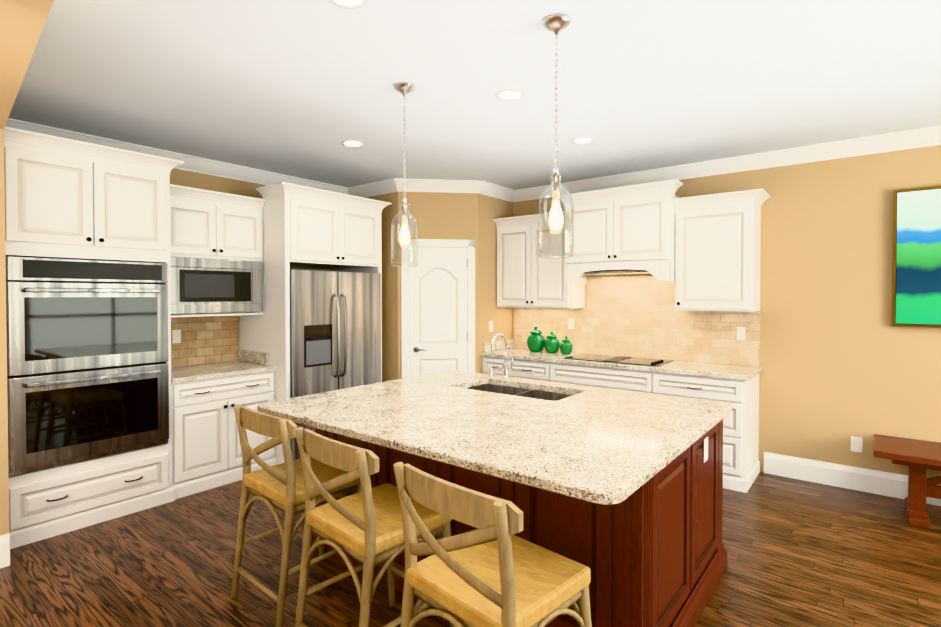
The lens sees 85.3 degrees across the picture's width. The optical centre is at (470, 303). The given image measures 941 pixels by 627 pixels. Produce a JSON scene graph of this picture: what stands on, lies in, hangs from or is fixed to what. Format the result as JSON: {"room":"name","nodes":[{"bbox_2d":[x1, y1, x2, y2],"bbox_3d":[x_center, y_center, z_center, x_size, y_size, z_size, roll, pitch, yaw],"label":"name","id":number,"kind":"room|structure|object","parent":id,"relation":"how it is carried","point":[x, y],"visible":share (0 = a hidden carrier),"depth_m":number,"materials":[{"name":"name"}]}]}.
{"room":"kitchen","nodes":[
{"label":"kitchen","id":0,"kind":"room"},
{"bbox_2d":[0,472,940,626],"bbox_3d":[0.038,1.558,1.650,7.900,0.100,7.850,1,1,38],"label":"floor","id":1,"kind":"structure","parent":0,"point":[801,553],"depth_m":2.85,"materials":[{"name":"brown wood"}]},
{"bbox_2d":[9,439,175,548],"bbox_3d":[-2.757,1.260,3.622,0.658,0.435,0.948,1,1,38],"label":"base cabinet","id":2,"kind":"object","parent":1,"relation":"on","point":[54,501],"depth_m":3.39,"materials":[{"name":"white wood"}]},
{"bbox_2d":[6,256,168,475],"bbox_3d":[-2.718,0.373,3.578,0.700,1.320,0.880,1,1,38],"label":"double oven","id":3,"kind":"object","parent":2,"relation":"in","point":[87,364],"visible":0.92,"depth_m":3.33,"materials":[{"name":"silver metal"}]},
{"bbox_2d":[168,367,279,498],"bbox_3d":[-2.211,1.029,4.333,0.633,0.874,0.846,1,1,38],"label":"base cabinet","id":4,"kind":"object","parent":1,"relation":"on","point":[202,419],"depth_m":4.05,"materials":[{"name":"white wood"}]},
{"bbox_2d":[169,359,275,382],"bbox_3d":[-2.201,0.571,4.318,0.638,0.039,0.846,1,1,38],"label":"countertop","id":5,"kind":"structure","parent":4,"relation":"on","point":[193,374],"depth_m":4.20,"materials":[{"name":"beige stone"}]},
{"bbox_2d":[231,405,360,626],"bbox_3d":[-0.876,1.006,2.647,0.524,0.976,0.563,1,1,38],"label":"stool","id":6,"kind":"object","parent":1,"relation":"on","point":[281,487],"visible":0.83,"depth_m":2.45,"materials":[{"name":"brown wood"}]},
{"bbox_2d":[290,269,380,459],"bbox_3d":[-1.496,0.579,4.996,0.871,1.755,0.990,1,1,38],"label":"refrigerator","id":7,"kind":"object","parent":1,"relation":"on","point":[335,330],"visible":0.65,"depth_m":4.67,"materials":[{"name":"grey metal"}]},
{"bbox_2d":[295,427,455,626],"bbox_3d":[-0.402,1.013,2.185,0.524,0.976,0.542,1,1,43],"label":"stool","id":8,"kind":"object","parent":1,"relation":"on","point":[364,526],"visible":0.9,"depth_m":2.02,"materials":[{"name":"brown wood"}]},
{"bbox_2d":[393,462,591,626],"bbox_3d":[0.084,1.021,1.720,0.524,0.976,0.542,1,1,45],"label":"stool","id":9,"kind":"object","parent":1,"relation":"on","point":[492,571],"visible":1,"depth_m":1.59,"materials":[{"name":"brown wood"}]},
{"bbox_2d":[480,355,507,375],"bbox_3d":[0.437,1.009,5.672,0.337,0.874,0.619,1,1,38],"label":"base cabinet","id":10,"kind":"object","parent":1,"relation":"on","point":[497,364],"depth_m":5.43,"materials":[{"name":"white wood"}]},
{"bbox_2d":[311,421,726,626],"bbox_3d":[0.241,1.044,3.000,2.044,0.884,1.329,1,1,38],"label":"kitchen island","id":11,"kind":"object","parent":1,"relation":"on","point":[658,560],"depth_m":2.14,"materials":[{"name":"brown wood"}]},
{"bbox_2d":[257,370,731,512],"bbox_3d":[0.138,0.584,2.861,2.100,0.040,1.700,1,1,38],"label":"island countertop","id":12,"kind":"structure","parent":11,"relation":"on","point":[591,445],"depth_m":2.40,"materials":[{"name":"beige stone"}]},
{"bbox_2d":[486,333,513,378],"bbox_3d":[0.178,0.383,3.703,0.214,0.335,0.209,1,1,38],"label":"faucet","id":13,"kind":"object","parent":12,"relation":"on","point":[505,366],"depth_m":3.72,"materials":[{"name":"silver metal"}]},
{"bbox_2d":[508,359,551,380],"bbox_3d":[0.767,1.013,5.412,0.503,0.874,0.619,1,1,38],"label":"base cabinet","id":14,"kind":"object","parent":1,"relation":"on","point":[520,368],"depth_m":5.16,"materials":[{"name":"white wood"}]},
{"bbox_2d":[548,363,651,393],"bbox_3d":[1.358,1.020,4.947,1.000,0.874,0.619,1,1,38],"label":"base cabinet","id":15,"kind":"object","parent":1,"relation":"on","point":[602,377],"depth_m":4.67,"materials":[{"name":"white wood"}]},
{"bbox_2d":[652,371,759,492],"bbox_3d":[2.032,1.028,4.416,0.717,0.874,0.619,1,1,38],"label":"base cabinet","id":16,"kind":"object","parent":1,"relation":"on","point":[741,464],"depth_m":4.05,"materials":[{"name":"white wood"}]},
{"bbox_2d":[480,347,762,382],"bbox_3d":[1.312,0.561,4.961,2.582,0.039,0.623,1,1,38],"label":"countertop","id":17,"kind":"structure","parent":16,"relation":"on","point":[705,370],"depth_m":4.50,"materials":[{"name":"beige stone"}]},
{"bbox_2d":[527,326,544,351],"bbox_3d":[0.720,0.393,5.619,0.202,0.276,0.202,1,1,38],"label":"jar","id":18,"kind":"object","parent":17,"relation":"on","point":[535,340],"visible":0.96,"depth_m":5.55,"materials":[{"name":"green ceramic"}]},
{"bbox_2d":[544,331,559,352],"bbox_3d":[0.877,0.417,5.496,0.169,0.231,0.169,1,1,38],"label":"jar","id":19,"kind":"object","parent":17,"relation":"on","point":[551,343],"visible":1,"depth_m":5.44,"materials":[{"name":"green ceramic"}]},
{"bbox_2d":[560,336,572,353],"bbox_3d":[1.011,0.441,5.391,0.137,0.187,0.137,1,1,38],"label":"jar","id":20,"kind":"object","parent":17,"relation":"on","point":[566,346],"visible":1,"depth_m":5.35,"materials":[{"name":"green ceramic"}]},
{"bbox_2d":[563,353,673,366],"bbox_3d":[1.406,0.530,4.884,0.910,0.025,0.470,1,1,38],"label":"cooktop","id":21,"kind":"object","parent":17,"relation":"in","point":[625,360],"visible":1,"depth_m":4.84,"materials":[{"name":"black glass"}]},
{"bbox_2d":[873,434,940,528],"bbox_3d":[3.549,1.246,3.203,1.610,0.475,0.540,1,1,38],"label":"bench","id":22,"kind":"object","parent":1,"relation":"on","point":[918,458],"visible":1,"depth_m":3.48,"materials":[{"name":"brown wood"}]},
{"bbox_2d":[0,129,940,535],"bbox_3d":[0.038,0.138,1.628,7.740,2.740,7.690,1,1,38],"label":"wall","id":23,"kind":"structure","parent":0,"point":[834,353],"depth_m":4.25,"materials":[{"name":"beige paint"}]},
{"bbox_2d":[0,533,9,567],"bbox_3d":[-3.556,1.416,1.708,0.016,0.179,3.039,1,1,38],"label":"baseboard","id":24,"kind":"structure","parent":23,"relation":"attached to","point":[4,539],"depth_m":2.88,"materials":[{"name":"white wood"}]},
{"bbox_2d":[4,127,175,263],"bbox_3d":[-2.757,-0.672,3.592,0.658,0.749,0.948,1,1,38],"label":"upper cabinet","id":25,"kind":"object","parent":23,"relation":"attached to","point":[65,198],"depth_m":3.35,"materials":[{"name":"white wood"}]},
{"bbox_2d":[171,315,238,366],"bbox_3d":[-2.456,0.326,4.516,0.009,0.441,0.840,1,1,38],"label":"tile backsplash","id":26,"kind":"structure","parent":23,"relation":"attached to","point":[209,339],"depth_m":4.60,"materials":[{"name":"tile"}]},
{"bbox_2d":[172,330,180,342],"bbox_3d":[-2.533,0.288,4.405,0.006,0.115,0.070,1,1,38],"label":"electrical outlet","id":27,"kind":"object","parent":26,"relation":"attached to","point":[176,336],"visible":1,"depth_m":4.40,"materials":[{"name":"white plastic"}]},
{"bbox_2d":[172,185,267,262],"bbox_3d":[-2.279,-0.641,4.361,0.459,0.544,0.846,1,1,38],"label":"upper cabinet","id":28,"kind":"object","parent":23,"relation":"attached to","point":[209,224],"depth_m":4.24,"materials":[{"name":"white wood"}]},
{"bbox_2d":[170,257,262,313],"bbox_3d":[-2.262,-0.142,4.356,0.445,0.445,0.798,1,1,38],"label":"microwave","id":29,"kind":"object","parent":28,"relation":"in","point":[200,286],"visible":0.69,"depth_m":4.21,"materials":[{"name":"silver metal"}]},
{"bbox_2d":[237,351,267,362],"bbox_3d":[-1.997,0.493,4.680,0.508,0.105,0.021,1,1,38],"label":"backsplash","id":30,"kind":"structure","parent":23,"relation":"attached to","point":[244,356],"depth_m":4.66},
{"bbox_2d":[256,183,381,270],"bbox_3d":[-1.543,-0.691,5.013,0.808,0.654,1.006,1,1,38],"label":"upper cabinet","id":31,"kind":"object","parent":23,"relation":"attached to","point":[308,227],"depth_m":4.63,"materials":[{"name":"white wood"}]},
{"bbox_2d":[401,239,474,377],"bbox_3d":[-0.339,0.387,5.426,0.780,2.125,0.017,0,1,-7],"label":"door frame","id":32,"kind":"structure","parent":23,"relation":"attached to","point":[405,304],"depth_m":5.40,"materials":[{"name":"white wood"}]},
{"bbox_2d":[410,247,467,376],"bbox_3d":[-0.335,0.426,5.428,0.447,2.034,0.437,1,1,38],"label":"pantry door","id":33,"kind":"structure","parent":23,"relation":"in","point":[438,312],"depth_m":5.42,"materials":[{"name":"white wood"}]},
{"bbox_2d":[5,118,940,201],"bbox_3d":[0.988,-1.191,2.815,7.498,0.117,4.378,1,1,38],"label":"crown molding","id":34,"kind":"structure","parent":23,"relation":"attached to","point":[908,139],"depth_m":4.61,"materials":[{"name":"white wood"}]},
{"bbox_2d":[489,321,492,331],"bbox_3d":[0.229,0.258,5.666,0.006,0.115,0.070,1,1,38],"label":"electrical outlet plate","id":35,"kind":"object","parent":23,"relation":"attached to","point":[490,322],"depth_m":5.65,"materials":[{"name":"white plastic"}]},
{"bbox_2d":[484,339,513,350],"bbox_3d":[0.323,0.476,5.773,0.021,0.104,0.568,1,1,38],"label":"backsplash","id":36,"kind":"structure","parent":23,"relation":"attached to","point":[498,345],"depth_m":5.74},
{"bbox_2d":[493,213,587,307],"bbox_3d":[0.748,-0.443,5.576,0.917,0.979,0.349,1,1,38],"label":"upper cabinet","id":37,"kind":"object","parent":23,"relation":"attached to","point":[525,279],"depth_m":5.43,"materials":[{"name":"white wood"}]},
{"bbox_2d":[568,318,573,328],"bbox_3d":[1.088,0.220,5.526,0.070,0.115,0.006,1,1,38],"label":"electrical outlet plate","id":38,"kind":"object","parent":23,"relation":"attached to","point":[570,320],"depth_m":5.52,"materials":[{"name":"white plastic"}]},
{"bbox_2d":[560,180,679,266],"bbox_3d":[1.469,-0.715,4.922,1.016,0.684,0.479,1,1,38],"label":"upper cabinet","id":39,"kind":"object","parent":23,"relation":"attached to","point":[634,225],"depth_m":4.67,"materials":[{"name":"white wood"}]},
{"bbox_2d":[672,189,763,311],"bbox_3d":[2.154,-0.426,4.470,0.620,0.979,0.349,1,1,38],"label":"upper cabinet","id":40,"kind":"object","parent":23,"relation":"attached to","point":[703,252],"depth_m":4.31,"materials":[{"name":"white wood"}]},
{"bbox_2d":[736,327,744,339],"bbox_3d":[2.385,0.266,4.507,0.070,0.115,0.006,1,1,38],"label":"electrical outlet plate","id":41,"kind":"object","parent":23,"relation":"attached to","point":[740,335],"depth_m":4.51,"materials":[{"name":"white plastic"}]},
{"bbox_2d":[764,452,940,505],"bbox_3d":[3.901,1.391,3.338,3.480,0.179,0.016,1,1,38],"label":"baseboard","id":42,"kind":"structure","parent":23,"relation":"attached to","point":[894,485],"depth_m":4.08,"materials":[{"name":"white wood"}]},
{"bbox_2d":[851,436,862,452],"bbox_3d":[3.038,1.111,4.018,0.075,0.120,0.006,1,1,38],"label":"electrical outlet plate","id":43,"kind":"object","parent":23,"relation":"attached to","point":[856,444],"depth_m":4.01,"materials":[{"name":"white plastic"}]},
{"bbox_2d":[892,185,940,327],"bbox_3d":[3.582,-0.332,3.536,1.020,1.020,0.053,1,1,38],"label":"painting","id":44,"kind":"object","parent":23,"relation":"attached to","point":[916,265],"visible":0.97,"depth_m":3.75,"materials":[{"name":"multicoloured paint"}]},
{"bbox_2d":[8,0,940,189],"bbox_3d":[0.038,-1.282,1.606,7.900,0.100,7.850,1,1,38],"label":"ceiling","id":45,"kind":"structure","parent":0,"point":[304,89],"depth_m":2.89,"materials":[{"name":"white paint"}]},
{"bbox_2d":[0,0,53,128],"bbox_3d":[-0.970,-1.063,-0.384,6.618,0.274,3.069,1,1,38],"label":"soffit beam","id":46,"kind":"structure","parent":45,"relation":"attached to","point":[22,22],"depth_m":1.87,"materials":[{"name":"brown paint"}]},
{"bbox_2d":[329,0,368,8],"bbox_3d":[-0.496,-1.235,2.059,0.169,0.007,0.169,0,1,-1],"label":"recessed light","id":47,"kind":"object","parent":45,"relation":"in","point":[349,4],"depth_m":2.11,"materials":[{"name":"white plastic"}]},
{"bbox_2d":[342,140,363,146],"bbox_3d":[-0.934,-1.266,4.057,0.169,0.007,0.169,0,1,-1],"label":"recessed light","id":48,"kind":"object","parent":45,"relation":"in","point":[351,143],"depth_m":4.05,"materials":[{"name":"white"}]},
{"bbox_2d":[391,82,417,266],"bbox_3d":[-0.382,-0.732,2.957,0.154,1.040,0.154,1,1,38],"label":"pendant light","id":49,"kind":"object","parent":45,"relation":"hanging from","point":[404,88],"visible":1,"depth_m":2.94,"materials":[{"name":"clear glass"}]},
{"bbox_2d":[496,89,523,100],"bbox_3d":[0.237,-1.250,3.072,0.169,0.007,0.169,1,1,32],"label":"recessed light","id":50,"kind":"object","parent":45,"relation":"in","point":[510,94],"depth_m":3.06,"materials":[{"name":"white"}]},
{"bbox_2d":[538,13,573,258],"bbox_3d":[0.378,-0.722,2.257,0.154,1.040,0.154,1,1,38],"label":"pendant light","id":51,"kind":"object","parent":45,"relation":"hanging from","point":[556,24],"visible":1,"depth_m":2.25,"materials":[{"name":"clear glass"}]},
{"bbox_2d":[571,137,593,143],"bbox_3d":[0.871,-1.264,3.974,0.169,0.007,0.169,0,1,29],"label":"recessed light","id":52,"kind":"object","parent":45,"relation":"in","point":[579,140],"depth_m":3.97,"materials":[{"name":"white plastic"}]}
]}

